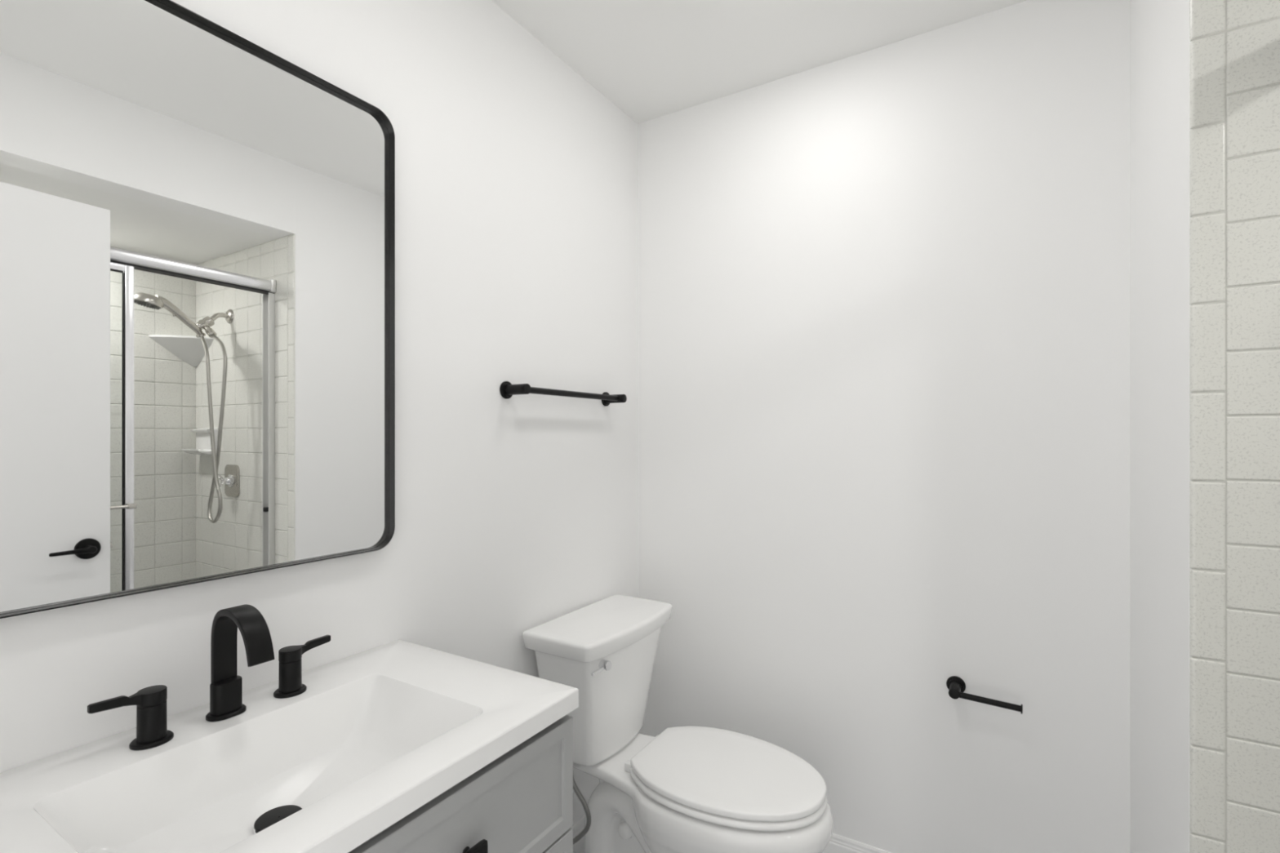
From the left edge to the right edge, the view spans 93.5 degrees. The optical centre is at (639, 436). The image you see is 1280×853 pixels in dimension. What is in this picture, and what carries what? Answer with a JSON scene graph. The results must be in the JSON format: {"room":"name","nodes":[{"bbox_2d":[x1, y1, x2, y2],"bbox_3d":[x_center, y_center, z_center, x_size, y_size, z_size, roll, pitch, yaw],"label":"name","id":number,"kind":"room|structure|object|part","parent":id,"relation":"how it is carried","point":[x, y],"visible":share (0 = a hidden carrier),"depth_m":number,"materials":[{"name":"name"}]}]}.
{"room":"bathroom","nodes":[
{"label":"bathroom","id":0,"kind":"room"},
{"bbox_2d":[0,0,637,824],"bbox_3d":[-0.574,0.088,1.353,0.100,2.440,2.210,0,0,31],"label":"wall","id":1,"kind":"structure","parent":0,"point":[516,177],"depth_m":1.48,"materials":[{"name":"white paint"}]},
{"bbox_2d":[0,0,395,618],"bbox_3d":[-0.730,-0.223,0.974,0.026,0.920,0.751,0,0,31],"label":"wall mirror","id":2,"kind":"object","parent":1,"relation":"attached to","point":[197,224],"visible":1,"depth_m":0.97,"materials":[{"name":"black mirror"}]},
{"bbox_2d":[499,381,626,406],"bbox_3d":[-0.204,-0.123,1.788,0.077,0.047,0.512,0,0,31],"label":"towel bar","id":3,"kind":"object","parent":1,"relation":"attached to","point":[507,389],"visible":1,"depth_m":1.69,"materials":[{"name":"black metal"}]},
{"bbox_3d":[-0.321,-0.123,1.587,0.067,0.028,0.028,0,0,31],"label":"post","id":4,"kind":"part","parent":3,"relation":"part of","materials":[{"name":"black metal"}]},
{"bbox_3d":[-0.078,-0.123,1.984,0.067,0.028,0.028,0,0,31],"label":"post","id":5,"kind":"part","parent":3,"relation":"part of","materials":[{"name":"black metal"}]},
{"bbox_2d":[571,814,585,852],"bbox_3d":[-0.266,1.254,1.748,0.014,0.108,0.986,0,0,31],"label":"baseboard","id":6,"kind":"structure","parent":1,"relation":"attached to","point":[579,846],"depth_m":1.87,"materials":[{"name":"white paint"}]},
{"bbox_2d":[491,0,1026,124],"bbox_3d":[0.083,-1.157,0.951,1.640,0.050,2.210,0,0,31],"label":"ceiling","id":7,"kind":"structure","parent":0,"point":[651,59],"depth_m":1.71,"materials":[{"name":"white paint"}]},
{"bbox_2d":[637,0,1129,852],"bbox_3d":[0.629,0.088,1.854,1.430,2.440,0.100,0,0,31],"label":"wall","id":8,"kind":"structure","parent":0,"point":[883,292],"depth_m":1.71,"materials":[{"name":"white paint"}]},
{"bbox_2d":[822,832,892,852],"bbox_3d":[0.585,1.254,1.814,1.396,0.108,0.014,0,0,31],"label":"baseboard","id":9,"kind":"structure","parent":8,"relation":"attached to","point":[837,843],"depth_m":1.79,"materials":[{"name":"white paint"}]},
{"bbox_2d":[946,675,1022,713],"bbox_3d":[0.903,0.681,1.586,0.176,0.047,0.070,0,0,31],"label":"paper holder","id":10,"kind":"object","parent":8,"relation":"attached to","point":[956,686],"visible":1,"depth_m":1.58,"materials":[{"name":"black metal"}]},
{"bbox_3d":[0.844,0.681,1.615,0.027,0.027,0.060,0,0,31],"label":"post","id":11,"kind":"part","parent":10,"relation":"part of","materials":[{"name":"black metal"}]},
{"bbox_2d":[1129,0,1191,852],"bbox_3d":[0.727,0.088,0.570,0.143,2.440,1.990,0,0,31],"label":"wall","id":12,"kind":"structure","parent":0,"point":[1159,29],"depth_m":1.23,"materials":[{"name":"white paint"}]},
{"bbox_2d":[1191,0,1279,852],"bbox_3d":[1.394,0.232,0.827,0.971,2.152,0.086,0,0,31],"label":"wall","id":13,"kind":"structure","parent":0,"point":[1252,27],"depth_m":1.00,"materials":[{"name":"grey tile"}]},
{"bbox_2d":[1189,0,1225,852],"bbox_3d":[0.976,0.209,1.035,0.045,2.095,0.006,0,0,31],"label":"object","id":14,"kind":"structure","parent":13,"relation":"attached to","point":[1206,17],"depth_m":1.03,"materials":[{"name":"tile"}]},
{"bbox_3d":[0.081,1.333,0.953,1.634,0.050,2.210,0,0,31],"label":"floor","id":15,"kind":"structure","parent":0,"visible":0},
{"bbox_2d":[348,715,573,852],"bbox_3d":[-0.505,0.896,0.872,0.514,0.825,0.738,0,0,31],"label":"vanity cabinet","id":16,"kind":"object","parent":15,"relation":"on","point":[521,802],"visible":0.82,"depth_m":0.93,"materials":[{"name":"grey paint"}]},
{"bbox_2d":[0,640,578,852],"bbox_3d":[-0.514,0.507,0.878,0.495,0.121,0.750,0,0,31],"label":"sink","id":17,"kind":"object","parent":16,"relation":"in","point":[375,735],"visible":1,"depth_m":0.89,"materials":[{"name":"white cultured marble"},{"name":"matte black metal"}]},
{"bbox_2d":[87,604,330,750],"bbox_3d":[-0.626,0.358,0.944,0.133,0.177,0.342,0,0,31],"label":"faucet","id":18,"kind":"object","parent":17,"relation":"on","point":[225,686],"visible":1,"depth_m":0.95,"materials":[{"name":"black metal"}]},
{"bbox_3d":[-0.728,0.378,0.858,0.035,0.023,0.089,0,0,31],"label":"lever","id":19,"kind":"part","parent":18,"relation":"part of","materials":[{"name":"black metal"}]},
{"bbox_3d":[-0.714,0.415,0.881,0.036,0.050,0.036,0,0,31],"label":"handle","id":20,"kind":"part","parent":18,"relation":"part of","materials":[{"name":"black metal"}]},
{"bbox_3d":[-0.622,0.331,0.942,0.125,0.123,0.035,0,0,31],"label":"spout","id":21,"kind":"part","parent":18,"relation":"part of","materials":[{"name":"black metal"}]},
{"bbox_3d":[-0.610,0.415,1.050,0.036,0.050,0.036,0,0,31],"label":"handle","id":22,"kind":"part","parent":18,"relation":"part of","materials":[{"name":"black metal"}]},
{"bbox_3d":[-0.596,0.378,1.073,0.035,0.023,0.089,0,0,31],"label":"lever","id":23,"kind":"part","parent":18,"relation":"part of","materials":[{"name":"black metal"}]},
{"bbox_3d":[-0.235,0.591,0.848,0.028,0.034,0.034,0,0,31],"label":"knob","id":24,"kind":"part","parent":16,"relation":"part of","materials":[{"name":"black metal"}]},
{"bbox_3d":[-0.319,0.818,0.758,0.020,0.248,0.736,0,0,31],"label":"drawer","id":25,"kind":"part","parent":16,"relation":"part of","materials":[{"name":"grey paint"}]},
{"bbox_2d":[522,594,833,852],"bbox_3d":[0.121,0.920,1.641,0.786,0.776,0.472,0,0,31],"label":"toilet","id":26,"kind":"object","parent":15,"relation":"on","point":[678,789],"visible":1,"depth_m":1.60,"materials":[{"name":"white ceramic"}]},
{"bbox_3d":[-0.098,0.556,1.777,0.250,0.047,0.467,0,0,31],"label":"tank lid","id":27,"kind":"part","parent":26,"relation":"part of","materials":[{"name":"white ceramic"}]},
{"bbox_3d":[-0.100,0.745,1.778,0.210,0.330,0.408,0,0,31],"label":"tank","id":28,"kind":"part","parent":26,"relation":"part of","materials":[{"name":"white ceramic"}]},
{"bbox_3d":[-0.108,0.606,1.581,0.031,0.025,0.068,0,0,38],"label":"flush lever","id":29,"kind":"part","parent":26,"relation":"part of","materials":[{"name":"silver metal"}]},
{"bbox_3d":[0.134,1.109,1.635,0.755,0.399,0.379,0,0,31],"label":"bowl","id":30,"kind":"part","parent":26,"relation":"part of","materials":[{"name":"white ceramic"}]},
{"bbox_3d":[0.235,0.899,1.573,0.492,0.026,0.375,0,0,31],"label":"seat","id":31,"kind":"part","parent":26,"relation":"part of","materials":[{"name":"white plastic"}]},
{"bbox_3d":[0.235,0.874,1.573,0.488,0.023,0.371,0,0,31],"label":"lid","id":32,"kind":"part","parent":26,"relation":"part of","materials":[{"name":"white plastic"}]}
]}

